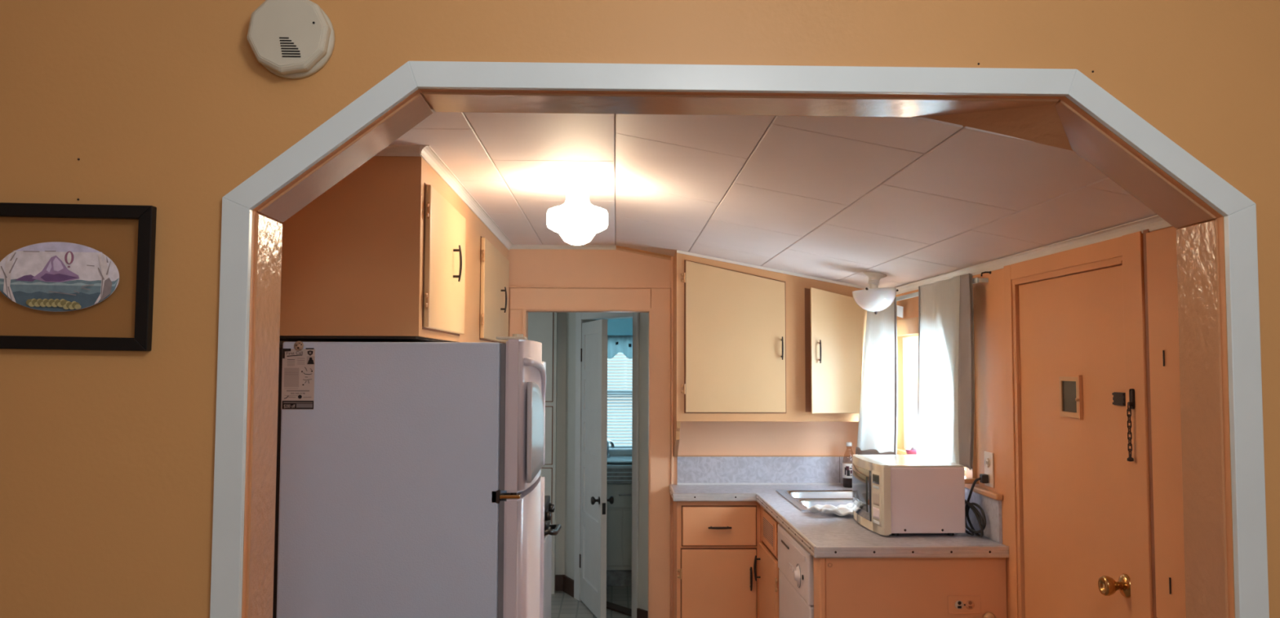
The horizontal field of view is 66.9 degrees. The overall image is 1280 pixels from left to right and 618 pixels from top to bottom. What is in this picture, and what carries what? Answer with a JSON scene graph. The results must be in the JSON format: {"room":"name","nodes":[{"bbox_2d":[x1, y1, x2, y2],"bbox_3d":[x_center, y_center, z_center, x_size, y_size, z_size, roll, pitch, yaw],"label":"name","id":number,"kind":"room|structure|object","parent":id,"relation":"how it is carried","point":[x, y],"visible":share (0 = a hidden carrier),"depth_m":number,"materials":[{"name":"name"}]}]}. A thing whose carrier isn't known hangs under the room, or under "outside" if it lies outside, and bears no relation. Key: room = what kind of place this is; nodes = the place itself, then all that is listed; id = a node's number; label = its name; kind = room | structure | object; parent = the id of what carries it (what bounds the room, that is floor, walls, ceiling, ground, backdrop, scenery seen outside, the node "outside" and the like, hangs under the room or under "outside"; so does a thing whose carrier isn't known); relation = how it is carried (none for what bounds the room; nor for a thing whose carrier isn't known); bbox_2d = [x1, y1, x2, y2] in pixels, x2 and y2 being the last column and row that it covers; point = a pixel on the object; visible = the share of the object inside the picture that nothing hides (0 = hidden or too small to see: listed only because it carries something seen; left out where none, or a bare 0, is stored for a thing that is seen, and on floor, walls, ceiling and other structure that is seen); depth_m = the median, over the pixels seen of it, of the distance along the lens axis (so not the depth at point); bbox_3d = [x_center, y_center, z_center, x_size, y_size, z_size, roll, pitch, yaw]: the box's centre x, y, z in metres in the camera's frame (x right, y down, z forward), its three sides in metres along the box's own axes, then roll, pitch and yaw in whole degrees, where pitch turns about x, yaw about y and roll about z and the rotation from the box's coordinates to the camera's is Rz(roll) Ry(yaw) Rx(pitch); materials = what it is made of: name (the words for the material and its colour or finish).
{"room":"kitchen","nodes":[
{"label":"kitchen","id":0,"kind":"room"},
{"bbox_2d":[279,340,291,346],"bbox_3d":[-1.261,0.581,3.537,0.140,2.400,3.190,0,-3,-1],"label":"wall","id":1,"kind":"structure","parent":0,"point":[281,343],"depth_m":3.20,"materials":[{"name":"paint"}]},
{"bbox_2d":[279,155,509,343],"bbox_3d":[-0.912,-0.129,4.001,0.572,0.562,2.318,0,-3,-1],"label":"upper cabinet","id":2,"kind":"object","parent":1,"relation":"attached to","point":[389,252],"visible":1,"depth_m":2.85,"materials":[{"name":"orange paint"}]},
{"bbox_2d":[419,145,513,249],"bbox_3d":[-0.661,-0.398,4.019,0.028,0.028,2.370,0,-3,-1],"label":"trim","id":3,"kind":"structure","parent":2,"relation":"attached to","point":[427,153],"depth_m":3.50,"materials":[{"name":"white wood"}]},
{"bbox_2d":[374,144,421,156],"bbox_3d":[-0.907,-0.466,2.841,0.524,0.028,0.028,0,-3,-1],"label":"trim","id":4,"kind":"structure","parent":1,"relation":"attached to","point":[408,150],"depth_m":2.85,"materials":[{"name":"beige wood"}]},
{"bbox_2d":[528,311,557,594],"bbox_3d":[-0.981,0.779,6.788,0.785,2.380,0.110,0,-3,-1],"label":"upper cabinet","id":5,"kind":"object","parent":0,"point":[542,326],"visible":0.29,"depth_m":6.76,"materials":[{"name":"white paint"}]},
{"bbox_2d":[551,586,631,617],"bbox_3d":[-0.194,2.013,6.608,3.240,0.100,2.770,0,-3,-1],"label":"floor","id":6,"kind":"structure","parent":0,"point":[563,605],"depth_m":6.42,"materials":[{"name":"grey tile"}]},
{"bbox_2d":[606,438,631,586],"bbox_3d":[-0.042,1.482,7.154,0.975,1.021,0.541,0,-3,-1],"label":"vanity","id":7,"kind":"object","parent":6,"relation":"on","point":[619,514],"visible":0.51,"depth_m":6.91,"materials":[{"name":"paint"}]},
{"bbox_2d":[606,468,631,483],"bbox_3d":[-0.128,1.190,6.905,0.302,0.107,0.020,0,-3,-1],"label":"towel","id":8,"kind":"object","parent":7,"relation":"hanging from","point":[613,475],"visible":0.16,"depth_m":6.89,"materials":[{"name":"grey fabric"}]},
{"bbox_2d":[606,462,631,468],"bbox_3d":[-0.042,1.146,7.183,0.975,0.026,0.522,0,-3,-1],"label":"countertop","id":9,"kind":"structure","parent":7,"relation":"on","point":[610,465],"depth_m":6.92,"materials":[{"name":"white ceramic"}]},
{"bbox_2d":[607,438,614,457],"bbox_3d":[-0.231,1.058,7.279,0.047,0.160,0.189,1,-3,-14],"label":"tap","id":10,"kind":"object","parent":9,"relation":"on","point":[609,441],"depth_m":7.32,"materials":[{"name":"metal"}]},
{"bbox_2d":[607,456,631,463],"bbox_3d":[-0.134,1.121,7.176,0.410,0.022,0.410,0,-3,-1],"label":"basin","id":11,"kind":"object","parent":9,"relation":"in","point":[611,460],"depth_m":7.28,"materials":[{"name":"blue ceramic"}]},
{"bbox_2d":[555,312,648,610],"bbox_3d":[-0.491,0.747,6.379,2.515,2.400,0.860,-3,-4,41],"label":"wall","id":12,"kind":"structure","parent":0,"point":[566,353],"depth_m":6.74,"materials":[{"name":"white paint"}]},
{"bbox_2d":[579,319,613,617],"bbox_3d":[-0.302,1.004,6.267,0.142,1.850,0.601,1,-3,-16],"label":"door","id":13,"kind":"structure","parent":12,"relation":"in","point":[593,352],"depth_m":6.19,"materials":[{"name":"white paint"}]},
{"bbox_2d":[555,574,648,617],"bbox_3d":[-0.671,1.903,6.556,1.987,0.110,0.544,-1,-4,26],"label":"baseboard","id":14,"kind":"structure","parent":12,"relation":"attached to","point":[563,583],"depth_m":6.69,"materials":[{"name":"brown wood"}]},
{"bbox_2d":[573,312,639,617],"bbox_3d":[-0.197,0.973,6.377,0.106,1.950,0.703,3,-4,-39],"label":"trim","id":15,"kind":"structure","parent":12,"relation":"attached to","point":[580,317],"depth_m":6.24,"materials":[{"name":"white paint"}]},
{"bbox_2d":[608,451,631,456],"bbox_3d":[0.109,0.814,7.521,2.400,2.400,0.100,0,-3,-1],"label":"wall","id":16,"kind":"structure","parent":0,"point":[611,453],"depth_m":7.45,"materials":[{"name":"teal paint"}]},
{"bbox_2d":[607,318,632,448],"bbox_3d":[-0.130,0.542,7.506,0.560,1.100,0.068,0,-3,-1],"label":"window","id":17,"kind":"structure","parent":16,"relation":"in","point":[623,326],"depth_m":7.49,"materials":[{"name":"white paint"}]},
{"bbox_2d":[607,352,632,451],"bbox_3d":[-0.129,0.648,7.448,0.560,0.879,0.032,0,-3,-1],"label":"blind","id":18,"kind":"object","parent":17,"relation":"attached to","point":[610,449],"visible":0.3,"depth_m":7.44,"materials":[{"name":"white plastic"}]},
{"bbox_2d":[607,335,632,359],"bbox_3d":[-0.127,0.292,7.429,0.600,0.180,0.025,0,-3,-1],"label":"valance","id":19,"kind":"object","parent":17,"relation":"attached to","point":[615,344],"visible":0.27,"depth_m":7.43,"materials":[{"name":"fabric"}]},
{"bbox_2d":[607,318,632,335],"bbox_3d":[-0.128,0.111,7.498,0.540,0.220,0.002,0,-3,-1],"label":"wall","id":20,"kind":"structure","parent":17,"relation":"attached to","point":[623,326],"depth_m":7.49,"materials":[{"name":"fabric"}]},
{"bbox_2d":[0,0,1279,617],"bbox_3d":[-0.049,0.315,1.909,5.200,2.750,0.150,0,-3,-1],"label":"wall","id":21,"kind":"structure","parent":0,"point":[107,457],"depth_m":1.85,"materials":[{"name":"paint"}]},
{"bbox_2d":[0,202,156,351],"bbox_3d":[-1.093,-0.060,1.819,0.350,0.273,0.020,1,-2,-1],"label":"picture frame","id":22,"kind":"object","parent":21,"relation":"attached to","point":[52,276],"visible":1,"depth_m":1.81,"materials":[{"name":"black paint"}]},
{"bbox_2d":[0,241,119,311],"bbox_3d":[-1.093,-0.061,1.814,0.230,0.131,0.008,1,-2,-1],"label":"picture","id":23,"kind":"object","parent":22,"relation":"attached to","point":[52,276],"depth_m":1.82,"materials":[{"name":"multicoloured paper"}]},
{"bbox_2d":[246,0,335,79],"bbox_3d":[-0.664,-0.520,1.841,0.156,0.156,0.051,0,-3,-1],"label":"smoke detector","id":24,"kind":"object","parent":21,"relation":"attached to","point":[292,39],"visible":1,"depth_m":1.82,"materials":[{"name":"beige plastic"}]},
{"bbox_2d":[245,91,1228,617],"bbox_3d":[0.196,0.636,1.908,1.882,2.111,0.135,0,-3,-1],"label":"trim","id":25,"kind":"structure","parent":21,"relation":"attached to","point":[1206,573],"depth_m":1.94,"materials":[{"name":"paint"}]},
{"bbox_2d":[209,61,1269,617],"bbox_3d":[0.199,0.606,1.815,1.990,2.160,0.015,0,-3,-1],"label":"trim","id":26,"kind":"structure","parent":21,"relation":"attached to","point":[1238,211],"depth_m":1.86,"materials":[{"name":"white wood"}]},
{"bbox_2d":[926,102,1073,151],"bbox_3d":[0.747,-0.374,1.982,0.390,0.090,0.132,0,-3,-1],"label":"trim","id":27,"kind":"structure","parent":21,"relation":"attached to","point":[1042,124],"depth_m":2.01,"materials":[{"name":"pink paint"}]},
{"bbox_2d":[1142,226,1186,617],"bbox_3d":[1.317,0.295,2.278,0.020,1.030,0.475,0,-3,-1],"label":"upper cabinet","id":28,"kind":"object","parent":21,"relation":"attached to","point":[1160,255],"visible":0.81,"depth_m":2.42,"materials":[{"name":"pink paint"}]},
{"bbox_2d":[507,248,858,617],"bbox_3d":[-0.061,0.681,5.220,2.625,2.400,0.120,0,-3,-1],"label":"wall","id":29,"kind":"structure","parent":0,"point":[527,267],"depth_m":5.19,"materials":[{"name":"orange paint"}]},
{"bbox_2d":[509,244,616,249],"bbox_3d":[-0.416,-0.332,5.198,0.576,0.022,0.022,0,-3,-1],"label":"trim","id":30,"kind":"structure","parent":29,"relation":"attached to","point":[513,246],"depth_m":5.20,"materials":[{"name":"beige wood"}]},
{"bbox_2d":[509,256,673,617],"bbox_3d":[-0.264,0.799,5.194,0.877,2.160,0.152,0,-3,-1],"label":"trim","id":31,"kind":"structure","parent":29,"relation":"attached to","point":[658,302],"depth_m":5.16,"materials":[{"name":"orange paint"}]},
{"bbox_2d":[616,245,671,260],"bbox_3d":[0.024,-0.301,5.207,0.306,0.080,0.022,0,-3,-1],"label":"trim","id":32,"kind":"structure","parent":29,"relation":"attached to","point":[618,247],"depth_m":5.21,"materials":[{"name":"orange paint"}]},
{"bbox_2d":[677,455,852,484],"bbox_3d":[0.716,0.857,5.159,1.036,0.154,0.019,0,-3,-1],"label":"backsplash","id":33,"kind":"structure","parent":29,"relation":"attached to","point":[691,469],"depth_m":5.15,"materials":[{"name":"grey laminate"}]},
{"bbox_2d":[673,249,869,456],"bbox_3d":[0.720,0.242,4.992,1.077,1.066,0.422,0,-3,-1],"label":"upper cabinet","id":34,"kind":"object","parent":29,"relation":"attached to","point":[752,342],"visible":0.98,"depth_m":4.88,"materials":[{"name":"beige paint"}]},
{"bbox_2d":[390,109,1156,288],"bbox_3d":[-0.017,-0.331,3.621,2.625,0.322,3.190,0,-3,-1],"label":"ceiling","id":35,"kind":"structure","parent":0,"point":[907,200],"depth_m":2.88,"materials":[{"name":"paint"}]},
{"bbox_2d":[546,178,608,244],"bbox_3d":[-0.220,-0.334,3.400,0.214,0.222,0.214,0,-3,-1],"label":"ceiling lamp","id":36,"kind":"object","parent":35,"relation":"attached to","point":[577,221],"visible":1,"depth_m":3.34,"materials":[{"name":"white glass"}]},
{"bbox_2d":[852,271,898,314],"bbox_3d":[1.069,-0.072,4.400,0.208,0.194,0.196,0,-3,-1],"label":"ceiling lamp","id":37,"kind":"object","parent":35,"relation":"attached to","point":[874,299],"visible":1,"depth_m":4.34,"materials":[{"name":"white glass"}]},
{"bbox_2d":[895,226,1172,617],"bbox_3d":[1.361,0.646,3.669,0.140,2.300,3.330,0,-3,-1],"label":"wall","id":38,"kind":"structure","parent":0,"point":[988,297],"depth_m":3.58,"materials":[{"name":"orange paint"}]},
{"bbox_2d":[896,305,903,317],"bbox_3d":[1.251,0.011,4.676,0.002,0.069,0.126,0,-3,-1],"label":"note","id":39,"kind":"object","parent":38,"relation":"attached to","point":[900,308],"visible":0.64,"depth_m":4.66,"materials":[{"name":"white paper"}]},
{"bbox_2d":[896,308,978,484],"bbox_3d":[1.291,0.368,4.320,0.140,0.670,1.220,0,-3,-1],"label":"window","id":40,"kind":"structure","parent":38,"relation":"in","point":[908,326],"depth_m":4.77,"materials":[{"name":"white glass"}]},
{"bbox_2d":[905,446,916,454],"bbox_3d":[1.262,0.649,4.423,0.100,0.043,0.100,0,-3,-1],"label":"soap dish","id":41,"kind":"object","parent":40,"relation":"on","point":[913,451],"visible":0.48,"depth_m":4.40,"materials":[{"name":"pink plastic"}]},
{"bbox_2d":[896,277,988,301],"bbox_3d":[1.258,-0.070,4.254,0.042,0.020,1.308,0,-3,-1],"label":"curtain rod","id":42,"kind":"object","parent":38,"relation":"attached to","point":[976,280],"visible":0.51,"depth_m":4.32,"materials":[{"name":"white metal"}]},
{"bbox_2d":[855,296,897,454],"bbox_3d":[1.143,0.342,4.702,0.070,0.786,0.342,1,-3,-12],"label":"curtain","id":43,"kind":"object","parent":42,"relation":"hanging from","point":[878,410],"visible":0.89,"depth_m":4.70,"materials":[{"name":"white fabric"}]},
{"bbox_2d":[916,273,974,470],"bbox_3d":[1.224,0.256,3.956,0.038,0.739,0.715,0,-3,-1],"label":"curtain","id":44,"kind":"object","parent":42,"relation":"hanging from","point":[946,353],"visible":0.99,"depth_m":3.88,"materials":[{"name":"white fabric"}]},
{"bbox_2d":[964,485,1002,543],"bbox_3d":[1.261,0.798,4.309,0.025,0.176,1.719,0,-3,-1],"label":"backsplash","id":45,"kind":"structure","parent":38,"relation":"attached to","point":[990,501],"depth_m":3.56,"materials":[{"name":"grey laminate"}]},
{"bbox_2d":[980,271,991,276],"bbox_3d":[1.277,-0.131,3.582,0.037,0.022,0.012,0,-3,-1],"label":"hook","id":46,"kind":"object","parent":38,"relation":"attached to","point":[989,272],"visible":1,"depth_m":3.58,"materials":[{"name":"brown metal"}]},
{"bbox_2d":[983,450,994,488],"bbox_3d":[1.288,0.592,3.582,0.010,0.127,0.083,0,-3,-1],"label":"outlet","id":47,"kind":"object","parent":38,"relation":"attached to","point":[988,456],"visible":1,"depth_m":3.57,"materials":[{"name":"beige plastic"}]},
{"bbox_2d":[986,457,990,467],"bbox_3d":[1.286,0.569,3.584,0.004,0.034,0.034,0,-3,-1],"label":"socket","id":48,"kind":"object","parent":47,"relation":"attached to","point":[988,460],"depth_m":3.58,"materials":[{"name":"beige plastic"}]},
{"bbox_2d":[894,214,1172,294],"bbox_3d":[1.280,-0.151,3.643,0.030,0.030,3.190,0,-3,-1],"label":"trim","id":49,"kind":"structure","parent":38,"relation":"attached to","point":[1153,223],"depth_m":3.04,"materials":[{"name":"beige wood"}]},
{"bbox_2d":[1014,265,1131,617],"bbox_3d":[1.300,0.822,2.955,0.104,1.850,0.718,0,-3,-1],"label":"door","id":50,"kind":"structure","parent":38,"relation":"in","point":[1068,368],"depth_m":2.94,"materials":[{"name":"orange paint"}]},
{"bbox_2d":[1111,388,1135,461],"bbox_3d":[1.312,0.312,2.627,0.022,0.193,0.124,0,-3,9],"label":"lock","id":51,"kind":"object","parent":50,"relation":"attached to","point":[1119,398],"visible":1,"depth_m":2.58,"materials":[{"name":"brown metal"}]},
{"bbox_2d":[1003,231,1153,617],"bbox_3d":[1.322,0.787,2.945,0.043,1.935,0.907,0,-3,-1],"label":"trim","id":52,"kind":"structure","parent":38,"relation":"attached to","point":[1130,246],"depth_m":2.62,"materials":[{"name":"pink paint"}]},
{"bbox_3d":[0.048,1.834,3.493,2.765,0.100,3.480,0,-3,-1],"label":"floor","id":53,"kind":"structure","parent":0,"visible":0},
{"bbox_2d":[272,333,546,617],"bbox_3d":[-0.692,0.922,3.072,0.762,1.668,0.708,0,-3,-1],"label":"refrigerator","id":54,"kind":"object","parent":53,"relation":"on","point":[412,486],"visible":1,"depth_m":2.75,"materials":[{"name":"white metal"}]},
{"bbox_2d":[280,347,315,409],"bbox_3d":[-0.970,0.198,2.749,0.091,0.174,0.003,0,-3,-1],"label":"flyer","id":55,"kind":"object","parent":54,"relation":"attached to","point":[298,366],"visible":1,"depth_m":2.75,"materials":[{"name":"paper"}]},
{"bbox_2d":[293,341,303,350],"bbox_3d":[-0.968,0.104,2.751,0.027,0.027,0.005,0,-3,-1],"label":"magnet","id":56,"kind":"object","parent":54,"relation":"attached to","point":[299,345],"visible":1,"depth_m":2.75,"materials":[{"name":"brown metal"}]},
{"bbox_2d":[543,495,561,617],"bbox_3d":[-0.695,1.301,4.006,0.721,0.979,0.750,0,-3,-1],"label":"stove","id":57,"kind":"object","parent":53,"relation":"on","point":[549,531],"visible":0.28,"depth_m":4.11,"materials":[{"name":"metal"}]},
{"bbox_2d":[544,495,550,511],"bbox_3d":[-0.727,0.841,4.031,0.655,0.029,0.750,0,-3,-1],"label":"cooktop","id":58,"kind":"object","parent":57,"relation":"in","point":[547,498],"depth_m":4.25,"materials":[{"name":"ceramic"}]},
{"bbox_2d":[672,500,759,617],"bbox_3d":[0.397,1.412,4.939,0.437,0.908,0.377,0,-3,-1],"label":"base cabinet","id":59,"kind":"object","parent":53,"relation":"on","point":[715,544],"visible":0.99,"depth_m":4.79,"materials":[{"name":"pink paint"}]},
{"bbox_2d":[777,524,813,617],"bbox_3d":[0.893,1.359,3.858,0.611,0.894,0.679,0,-3,-1],"label":"dishwasher","id":60,"kind":"object","parent":53,"relation":"on","point":[795,562],"visible":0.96,"depth_m":3.82,"materials":[{"name":"metal"}]},
{"bbox_2d":[753,505,1007,617],"bbox_3d":[0.920,1.365,4.081,0.711,0.907,1.465,0,-3,-1],"label":"base cabinet","id":61,"kind":"object","parent":53,"relation":"on","point":[893,587],"depth_m":3.41,"materials":[{"name":"pink paint"}]},
{"bbox_2d":[763,517,773,546],"bbox_3d":[0.592,1.029,4.485,0.001,0.089,0.280,0,-3,-1],"label":"vent grille","id":62,"kind":"object","parent":61,"relation":"attached to","point":[767,522],"depth_m":4.47,"materials":[{"name":"pink paint"}]},
{"bbox_2d":[669,484,1008,558],"bbox_3d":[0.724,0.902,4.273,1.098,0.039,1.782,0,-3,-1],"label":"countertop","id":63,"kind":"structure","parent":61,"relation":"on","point":[824,535],"depth_m":3.65,"materials":[{"name":"grey laminate"}]},
{"bbox_2d":[775,489,852,511],"bbox_3d":[0.941,0.910,4.570,0.494,0.317,0.670,0,-3,-1],"label":"sink","id":64,"kind":"object","parent":63,"relation":"in","point":[801,499],"visible":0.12,"depth_m":4.77,"materials":[{"name":"metal"}]},
{"bbox_2d":[806,502,853,515],"bbox_3d":[0.861,0.854,4.126,0.289,0.036,0.196,0,-3,-1],"label":"dishcloth","id":65,"kind":"object","parent":63,"relation":"on","point":[842,509],"visible":0.67,"depth_m":4.09,"materials":[{"name":"white fabric"}]},
{"bbox_2d":[842,442,852,487],"bbox_3d":[1.093,0.813,5.061,0.071,0.233,0.071,0,-3,-1],"label":"bottle","id":66,"kind":"object","parent":63,"relation":"on","point":[846,466],"visible":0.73,"depth_m":5.03,"materials":[{"name":"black plastic"}]},
{"bbox_2d":[844,465,852,475],"bbox_3d":[1.093,0.839,5.031,0.057,0.054,0.015,0,-3,-1],"label":"print","id":67,"kind":"object","parent":66,"relation":"attached to","point":[848,468],"depth_m":5.03,"materials":[{"name":"white paper"}]},
{"bbox_2d":[852,454,965,535],"bbox_3d":[1.038,0.727,3.824,0.329,0.263,0.459,0,-3,-2],"label":"microwave","id":68,"kind":"object","parent":63,"relation":"on","point":[894,494],"visible":1,"depth_m":3.60,"materials":[{"name":"white plastic"}]},
{"bbox_2d":[964,473,988,537],"bbox_3d":[1.246,0.731,3.646,0.055,0.232,0.226,1,-3,-11],"label":"power cord","id":69,"kind":"object","parent":63,"relation":"on","point":[984,478],"visible":0.82,"depth_m":3.60,"materials":[{"name":"black rubber"}]},
{"bbox_2d":[947,595,981,613],"bbox_3d":[1.141,1.040,3.407,0.116,0.064,0.008,0,-3,-1],"label":"outlet","id":70,"kind":"object","parent":61,"relation":"attached to","point":[957,604],"visible":1,"depth_m":3.41,"materials":[{"name":"pink paint"}]},
{"bbox_2d":[955,600,964,608],"bbox_3d":[1.122,1.040,3.404,0.031,0.031,0.004,0,-3,-1],"label":"socket","id":71,"kind":"object","parent":70,"relation":"attached to","point":[958,604],"depth_m":3.40,"materials":[{"name":"beige plastic"}]},
{"bbox_2d":[965,600,974,608],"bbox_3d":[1.160,1.040,3.405,0.031,0.031,0.004,0,-3,-1],"label":"socket","id":72,"kind":"object","parent":70,"relation":"attached to","point":[970,604],"depth_m":3.40,"materials":[{"name":"pink paint"}]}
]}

